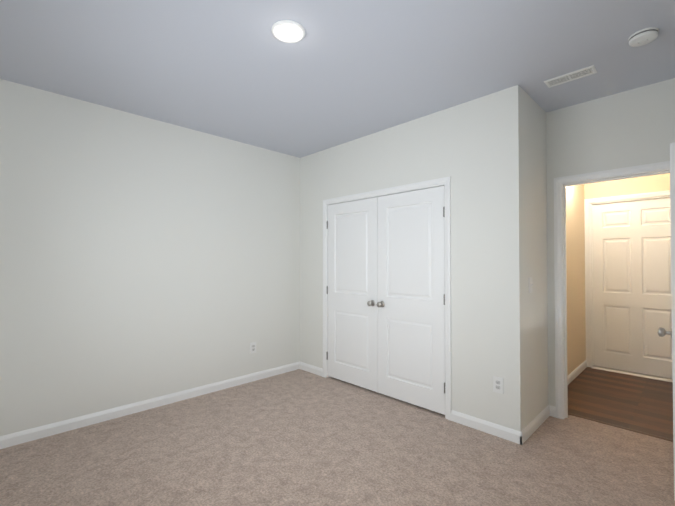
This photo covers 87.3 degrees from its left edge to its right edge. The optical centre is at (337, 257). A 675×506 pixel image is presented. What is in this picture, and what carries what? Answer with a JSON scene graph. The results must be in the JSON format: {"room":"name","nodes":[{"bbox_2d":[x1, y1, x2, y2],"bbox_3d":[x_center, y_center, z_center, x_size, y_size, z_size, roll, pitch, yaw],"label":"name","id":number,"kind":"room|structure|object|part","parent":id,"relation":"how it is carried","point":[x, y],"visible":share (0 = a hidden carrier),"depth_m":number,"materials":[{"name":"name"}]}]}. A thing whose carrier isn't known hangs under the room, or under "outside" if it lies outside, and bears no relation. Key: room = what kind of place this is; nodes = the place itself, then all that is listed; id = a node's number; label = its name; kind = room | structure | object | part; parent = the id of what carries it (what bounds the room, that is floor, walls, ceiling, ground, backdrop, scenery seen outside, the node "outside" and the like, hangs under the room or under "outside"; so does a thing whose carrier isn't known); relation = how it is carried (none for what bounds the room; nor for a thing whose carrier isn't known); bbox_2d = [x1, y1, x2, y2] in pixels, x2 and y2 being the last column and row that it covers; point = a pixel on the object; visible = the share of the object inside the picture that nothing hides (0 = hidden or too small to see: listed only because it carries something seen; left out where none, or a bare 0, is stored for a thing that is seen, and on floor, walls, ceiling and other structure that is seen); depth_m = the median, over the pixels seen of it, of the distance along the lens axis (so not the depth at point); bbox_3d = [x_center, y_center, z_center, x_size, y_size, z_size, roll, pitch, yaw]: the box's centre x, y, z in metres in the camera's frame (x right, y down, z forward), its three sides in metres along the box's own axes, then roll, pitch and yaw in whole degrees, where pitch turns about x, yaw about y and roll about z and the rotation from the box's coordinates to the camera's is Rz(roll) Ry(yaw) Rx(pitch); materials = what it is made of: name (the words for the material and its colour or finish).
{"room":"empty bedroom","nodes":[
{"label":"empty bedroom","id":0,"kind":"room"},
{"bbox_2d":[0,79,299,435],"bbox_3d":[-1.436,0.054,3.748,4.220,2.740,0.115,1,-1,-45],"label":"wall","id":1,"kind":"structure","parent":0,"point":[142,258],"depth_m":3.22,"materials":[{"name":"white paint"}]},
{"bbox_2d":[0,362,299,448],"bbox_3d":[-1.647,1.375,3.432,3.270,0.090,0.014,1,-1,-45],"label":"baseboard","id":2,"kind":"structure","parent":1,"relation":"attached to","point":[17,438],"depth_m":3.20,"materials":[{"name":"white wood"}]},
{"bbox_2d":[250,342,255,353],"bbox_3d":[-0.976,1.044,4.101,0.080,0.125,0.010,1,-1,-45],"label":"outlet","id":3,"kind":"object","parent":1,"relation":"attached to","point":[252,347],"visible":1,"depth_m":4.09,"materials":[{"name":"white plastic"}]},
{"bbox_2d":[0,369,674,505],"bbox_3d":[-0.014,1.465,2.312,4.255,0.120,4.130,1,-1,-45],"label":"floor carpet","id":4,"kind":"object","parent":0,"point":[298,437],"visible":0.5,"depth_m":2.47,"materials":[{"name":"beige carpet"}]},
{"bbox_2d":[0,0,674,157],"bbox_3d":[0.828,-1.384,3.180,6.620,0.120,4.130,1,-1,-45],"label":"ceiling","id":5,"kind":"structure","parent":0,"point":[342,72],"depth_m":2.36,"materials":[{"name":"grey paint"}]},
{"bbox_2d":[271,20,304,42],"bbox_3d":[-0.290,-1.332,2.091,0.198,0.012,0.198,1,-1,-45],"label":"recessed light","id":6,"kind":"object","parent":5,"relation":"in","point":[276,26],"depth_m":2.08,"materials":[{"name":"white plastic"}]},
{"bbox_3d":[-0.290,-1.335,2.092,0.117,0.001,0.117,1,-1,-45],"label":"recessed ceiling light lens","id":7,"kind":"part","parent":6,"relation":"part of","materials":[{"name":"white plastic"}]},
{"bbox_2d":[544,65,596,87],"bbox_3d":[1.711,-1.328,2.604,0.135,0.007,0.310,1,-1,-45],"label":"ceiling vent","id":8,"kind":"object","parent":5,"relation":"in","point":[572,76],"visible":1,"depth_m":2.59,"materials":[{"name":"white plastic"}]},
{"bbox_2d":[628,27,658,46],"bbox_3d":[1.835,-1.316,2.122,0.140,0.044,0.140,1,-1,-45],"label":"smoke detector","id":9,"kind":"object","parent":5,"relation":"attached to","point":[643,36],"visible":0.98,"depth_m":2.09,"materials":[{"name":"white plastic"}]},
{"bbox_2d":[300,90,504,426],"bbox_3d":[0.451,0.054,3.732,0.115,2.740,2.557,1,-1,-45],"label":"wall","id":10,"kind":"structure","parent":0,"point":[461,145],"depth_m":3.05,"materials":[{"name":"white paint"}]},
{"bbox_2d":[300,362,322,376],"bbox_3d":[-0.332,1.388,4.417,0.014,0.090,0.458,1,-1,-45],"label":"baseboard","id":11,"kind":"structure","parent":10,"relation":"attached to","point":[311,369],"depth_m":4.40,"materials":[{"name":"white wood"}]},
{"bbox_2d":[328,197,377,391],"bbox_3d":[0.137,0.385,3.946,0.104,2.035,0.760,1,-1,-45],"label":"closet door","id":12,"kind":"structure","parent":10,"relation":"in","point":[352,292],"depth_m":3.93,"materials":[{"name":"white paint"}]},
{"bbox_3d":[0.348,0.478,3.706,0.069,0.064,0.064,1,-1,-45],"label":"knob","id":13,"kind":"part","parent":12,"relation":"part of","materials":[{"name":"grey metal"}]},
{"bbox_2d":[323,176,451,420],"bbox_3d":[0.456,0.381,3.724,0.115,2.085,1.570,1,-1,-45],"label":"door frame","id":14,"kind":"structure","parent":10,"relation":"attached to","point":[327,243],"depth_m":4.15,"materials":[{"name":"white wood"}]},
{"bbox_2d":[377,186,444,414],"bbox_3d":[0.673,0.378,3.402,0.104,2.035,0.760,1,-1,-45],"label":"closet door","id":15,"kind":"structure","parent":10,"relation":"in","point":[411,307],"depth_m":3.38,"materials":[{"name":"white paint"}]},
{"bbox_3d":[0.437,0.477,3.615,0.069,0.064,0.064,1,-1,-45],"label":"knob","id":16,"kind":"part","parent":15,"relation":"part of","materials":[{"name":"grey metal"}]},
{"bbox_2d":[443,207,444,392],"bbox_3d":[0.954,0.372,3.134,0.016,1.655,0.028,1,-1,-45],"label":"right closet door hinges","id":17,"kind":"object","parent":10,"relation":"attached to","point":[444,294],"visible":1,"depth_m":3.13,"materials":[{"name":"silver metal"}]},
{"bbox_2d":[451,410,522,444],"bbox_3d":[1.192,1.367,2.872,0.014,0.090,0.574,1,-1,-45],"label":"baseboard","id":18,"kind":"structure","parent":10,"relation":"attached to","point":[503,432],"depth_m":2.85,"materials":[{"name":"white wood"}]},
{"bbox_2d":[493,376,503,393],"bbox_3d":[1.271,1.006,2.799,0.010,0.125,0.080,1,-1,-45],"label":"outlet","id":19,"kind":"object","parent":10,"relation":"attached to","point":[498,384],"visible":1,"depth_m":2.79,"materials":[{"name":"white plastic"}]},
{"bbox_2d":[503,85,547,431],"bbox_3d":[1.604,0.044,2.994,0.720,2.740,0.115,1,-1,-45],"label":"wall","id":20,"kind":"structure","parent":0,"point":[525,259],"depth_m":2.79,"materials":[{"name":"white paint"}]},
{"bbox_2d":[529,277,533,292],"bbox_3d":[1.575,0.222,2.864,0.080,0.125,0.025,1,-1,-45],"label":"light switch","id":21,"kind":"object","parent":20,"relation":"attached to","point":[531,284],"visible":1,"depth_m":2.86,"materials":[{"name":"white plastic"}]},
{"bbox_2d":[520,405,549,443],"bbox_3d":[1.645,1.368,2.925,0.734,0.090,0.014,1,-1,-45],"label":"baseboard","id":22,"kind":"structure","parent":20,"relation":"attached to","point":[533,425],"depth_m":2.89,"materials":[{"name":"white wood"}]},
{"bbox_2d":[566,184,585,374],"bbox_3d":[2.565,0.058,4.063,1.920,2.740,0.115,1,-1,-45],"label":"wall","id":23,"kind":"structure","parent":0,"point":[575,255],"depth_m":4.32,"materials":[{"name":"beige paint"}]},
{"bbox_2d":[568,360,586,384],"bbox_3d":[2.610,1.382,3.999,1.920,0.090,0.014,1,-1,-45],"label":"baseboard","id":24,"kind":"structure","parent":23,"relation":"attached to","point":[576,372],"depth_m":4.27,"materials":[{"name":"white wood"}]},
{"bbox_2d":[546,78,674,406],"bbox_3d":[2.373,0.041,2.809,0.115,2.740,1.228,1,-1,-45],"label":"wall","id":25,"kind":"structure","parent":0,"point":[632,127],"depth_m":2.92,"materials":[{"name":"white paint"}]},
{"bbox_2d":[549,405,555,416],"bbox_3d":[1.917,1.371,3.161,0.014,0.090,0.061,1,-1,-45],"label":"baseboard","id":26,"kind":"structure","parent":25,"relation":"attached to","point":[552,411],"depth_m":3.15,"materials":[{"name":"white wood"}]},
{"bbox_2d":[554,161,669,418],"bbox_3d":[2.307,0.349,2.860,0.132,2.127,0.934,1,-1,-45],"label":"door frame","id":27,"kind":"structure","parent":25,"relation":"attached to","point":[560,181],"depth_m":3.12,"materials":[{"name":"white wood"}]},
{"bbox_2d":[568,413,672,441],"bbox_3d":[2.382,1.411,2.920,0.045,0.009,0.970,1,-1,-45],"label":"trim","id":28,"kind":"structure","parent":25,"relation":"attached to","point":[640,432],"depth_m":2.93,"materials":[{"name":"brown wood"}]},
{"bbox_2d":[657,142,674,499],"bbox_3d":[2.202,0.363,2.298,0.804,2.035,0.104,1,-1,-41],"label":"door","id":29,"kind":"structure","parent":25,"relation":"in","point":[672,177],"depth_m":2.02,"materials":[{"name":"white paint"}]},
{"bbox_3d":[1.937,0.442,2.088,0.064,0.064,0.069,1,-1,-41],"label":"door knob","id":30,"kind":"part","parent":29,"relation":"part of","materials":[{"name":"silver metal"}]},
{"bbox_2d":[568,367,672,439],"bbox_3d":[2.383,1.497,4.595,2.365,0.116,4.015,1,-1,-45],"label":"floor","id":31,"kind":"structure","parent":0,"point":[641,404],"depth_m":3.53,"materials":[{"name":"brown wood"}]},
{"bbox_2d":[584,173,669,198],"bbox_3d":[3.751,0.061,4.309,0.115,2.740,1.430,1,-1,-45],"label":"wall","id":32,"kind":"structure","parent":0,"point":[648,184],"depth_m":4.38,"materials":[{"name":"beige paint"}]},
{"bbox_2d":[584,190,669,366],"bbox_3d":[3.687,0.326,4.359,0.132,2.212,1.034,1,-1,-45],"label":"door frame","id":33,"kind":"structure","parent":32,"relation":"attached to","point":[587,202],"depth_m":4.65,"materials":[{"name":"white wood"}]},
{"bbox_2d":[591,365,672,381],"bbox_3d":[3.673,1.427,4.331,0.130,0.018,0.910,1,-1,-45],"label":"trim","id":34,"kind":"structure","parent":32,"relation":"attached to","point":[634,374],"depth_m":4.33,"materials":[{"name":"white wood"}]},
{"bbox_2d":[592,198,672,378],"bbox_3d":[3.675,0.354,4.347,0.113,2.115,0.904,1,-1,-45],"label":"door","id":35,"kind":"structure","parent":32,"relation":"in","point":[632,290],"depth_m":4.38,"materials":[{"name":"white paint"}]}
]}

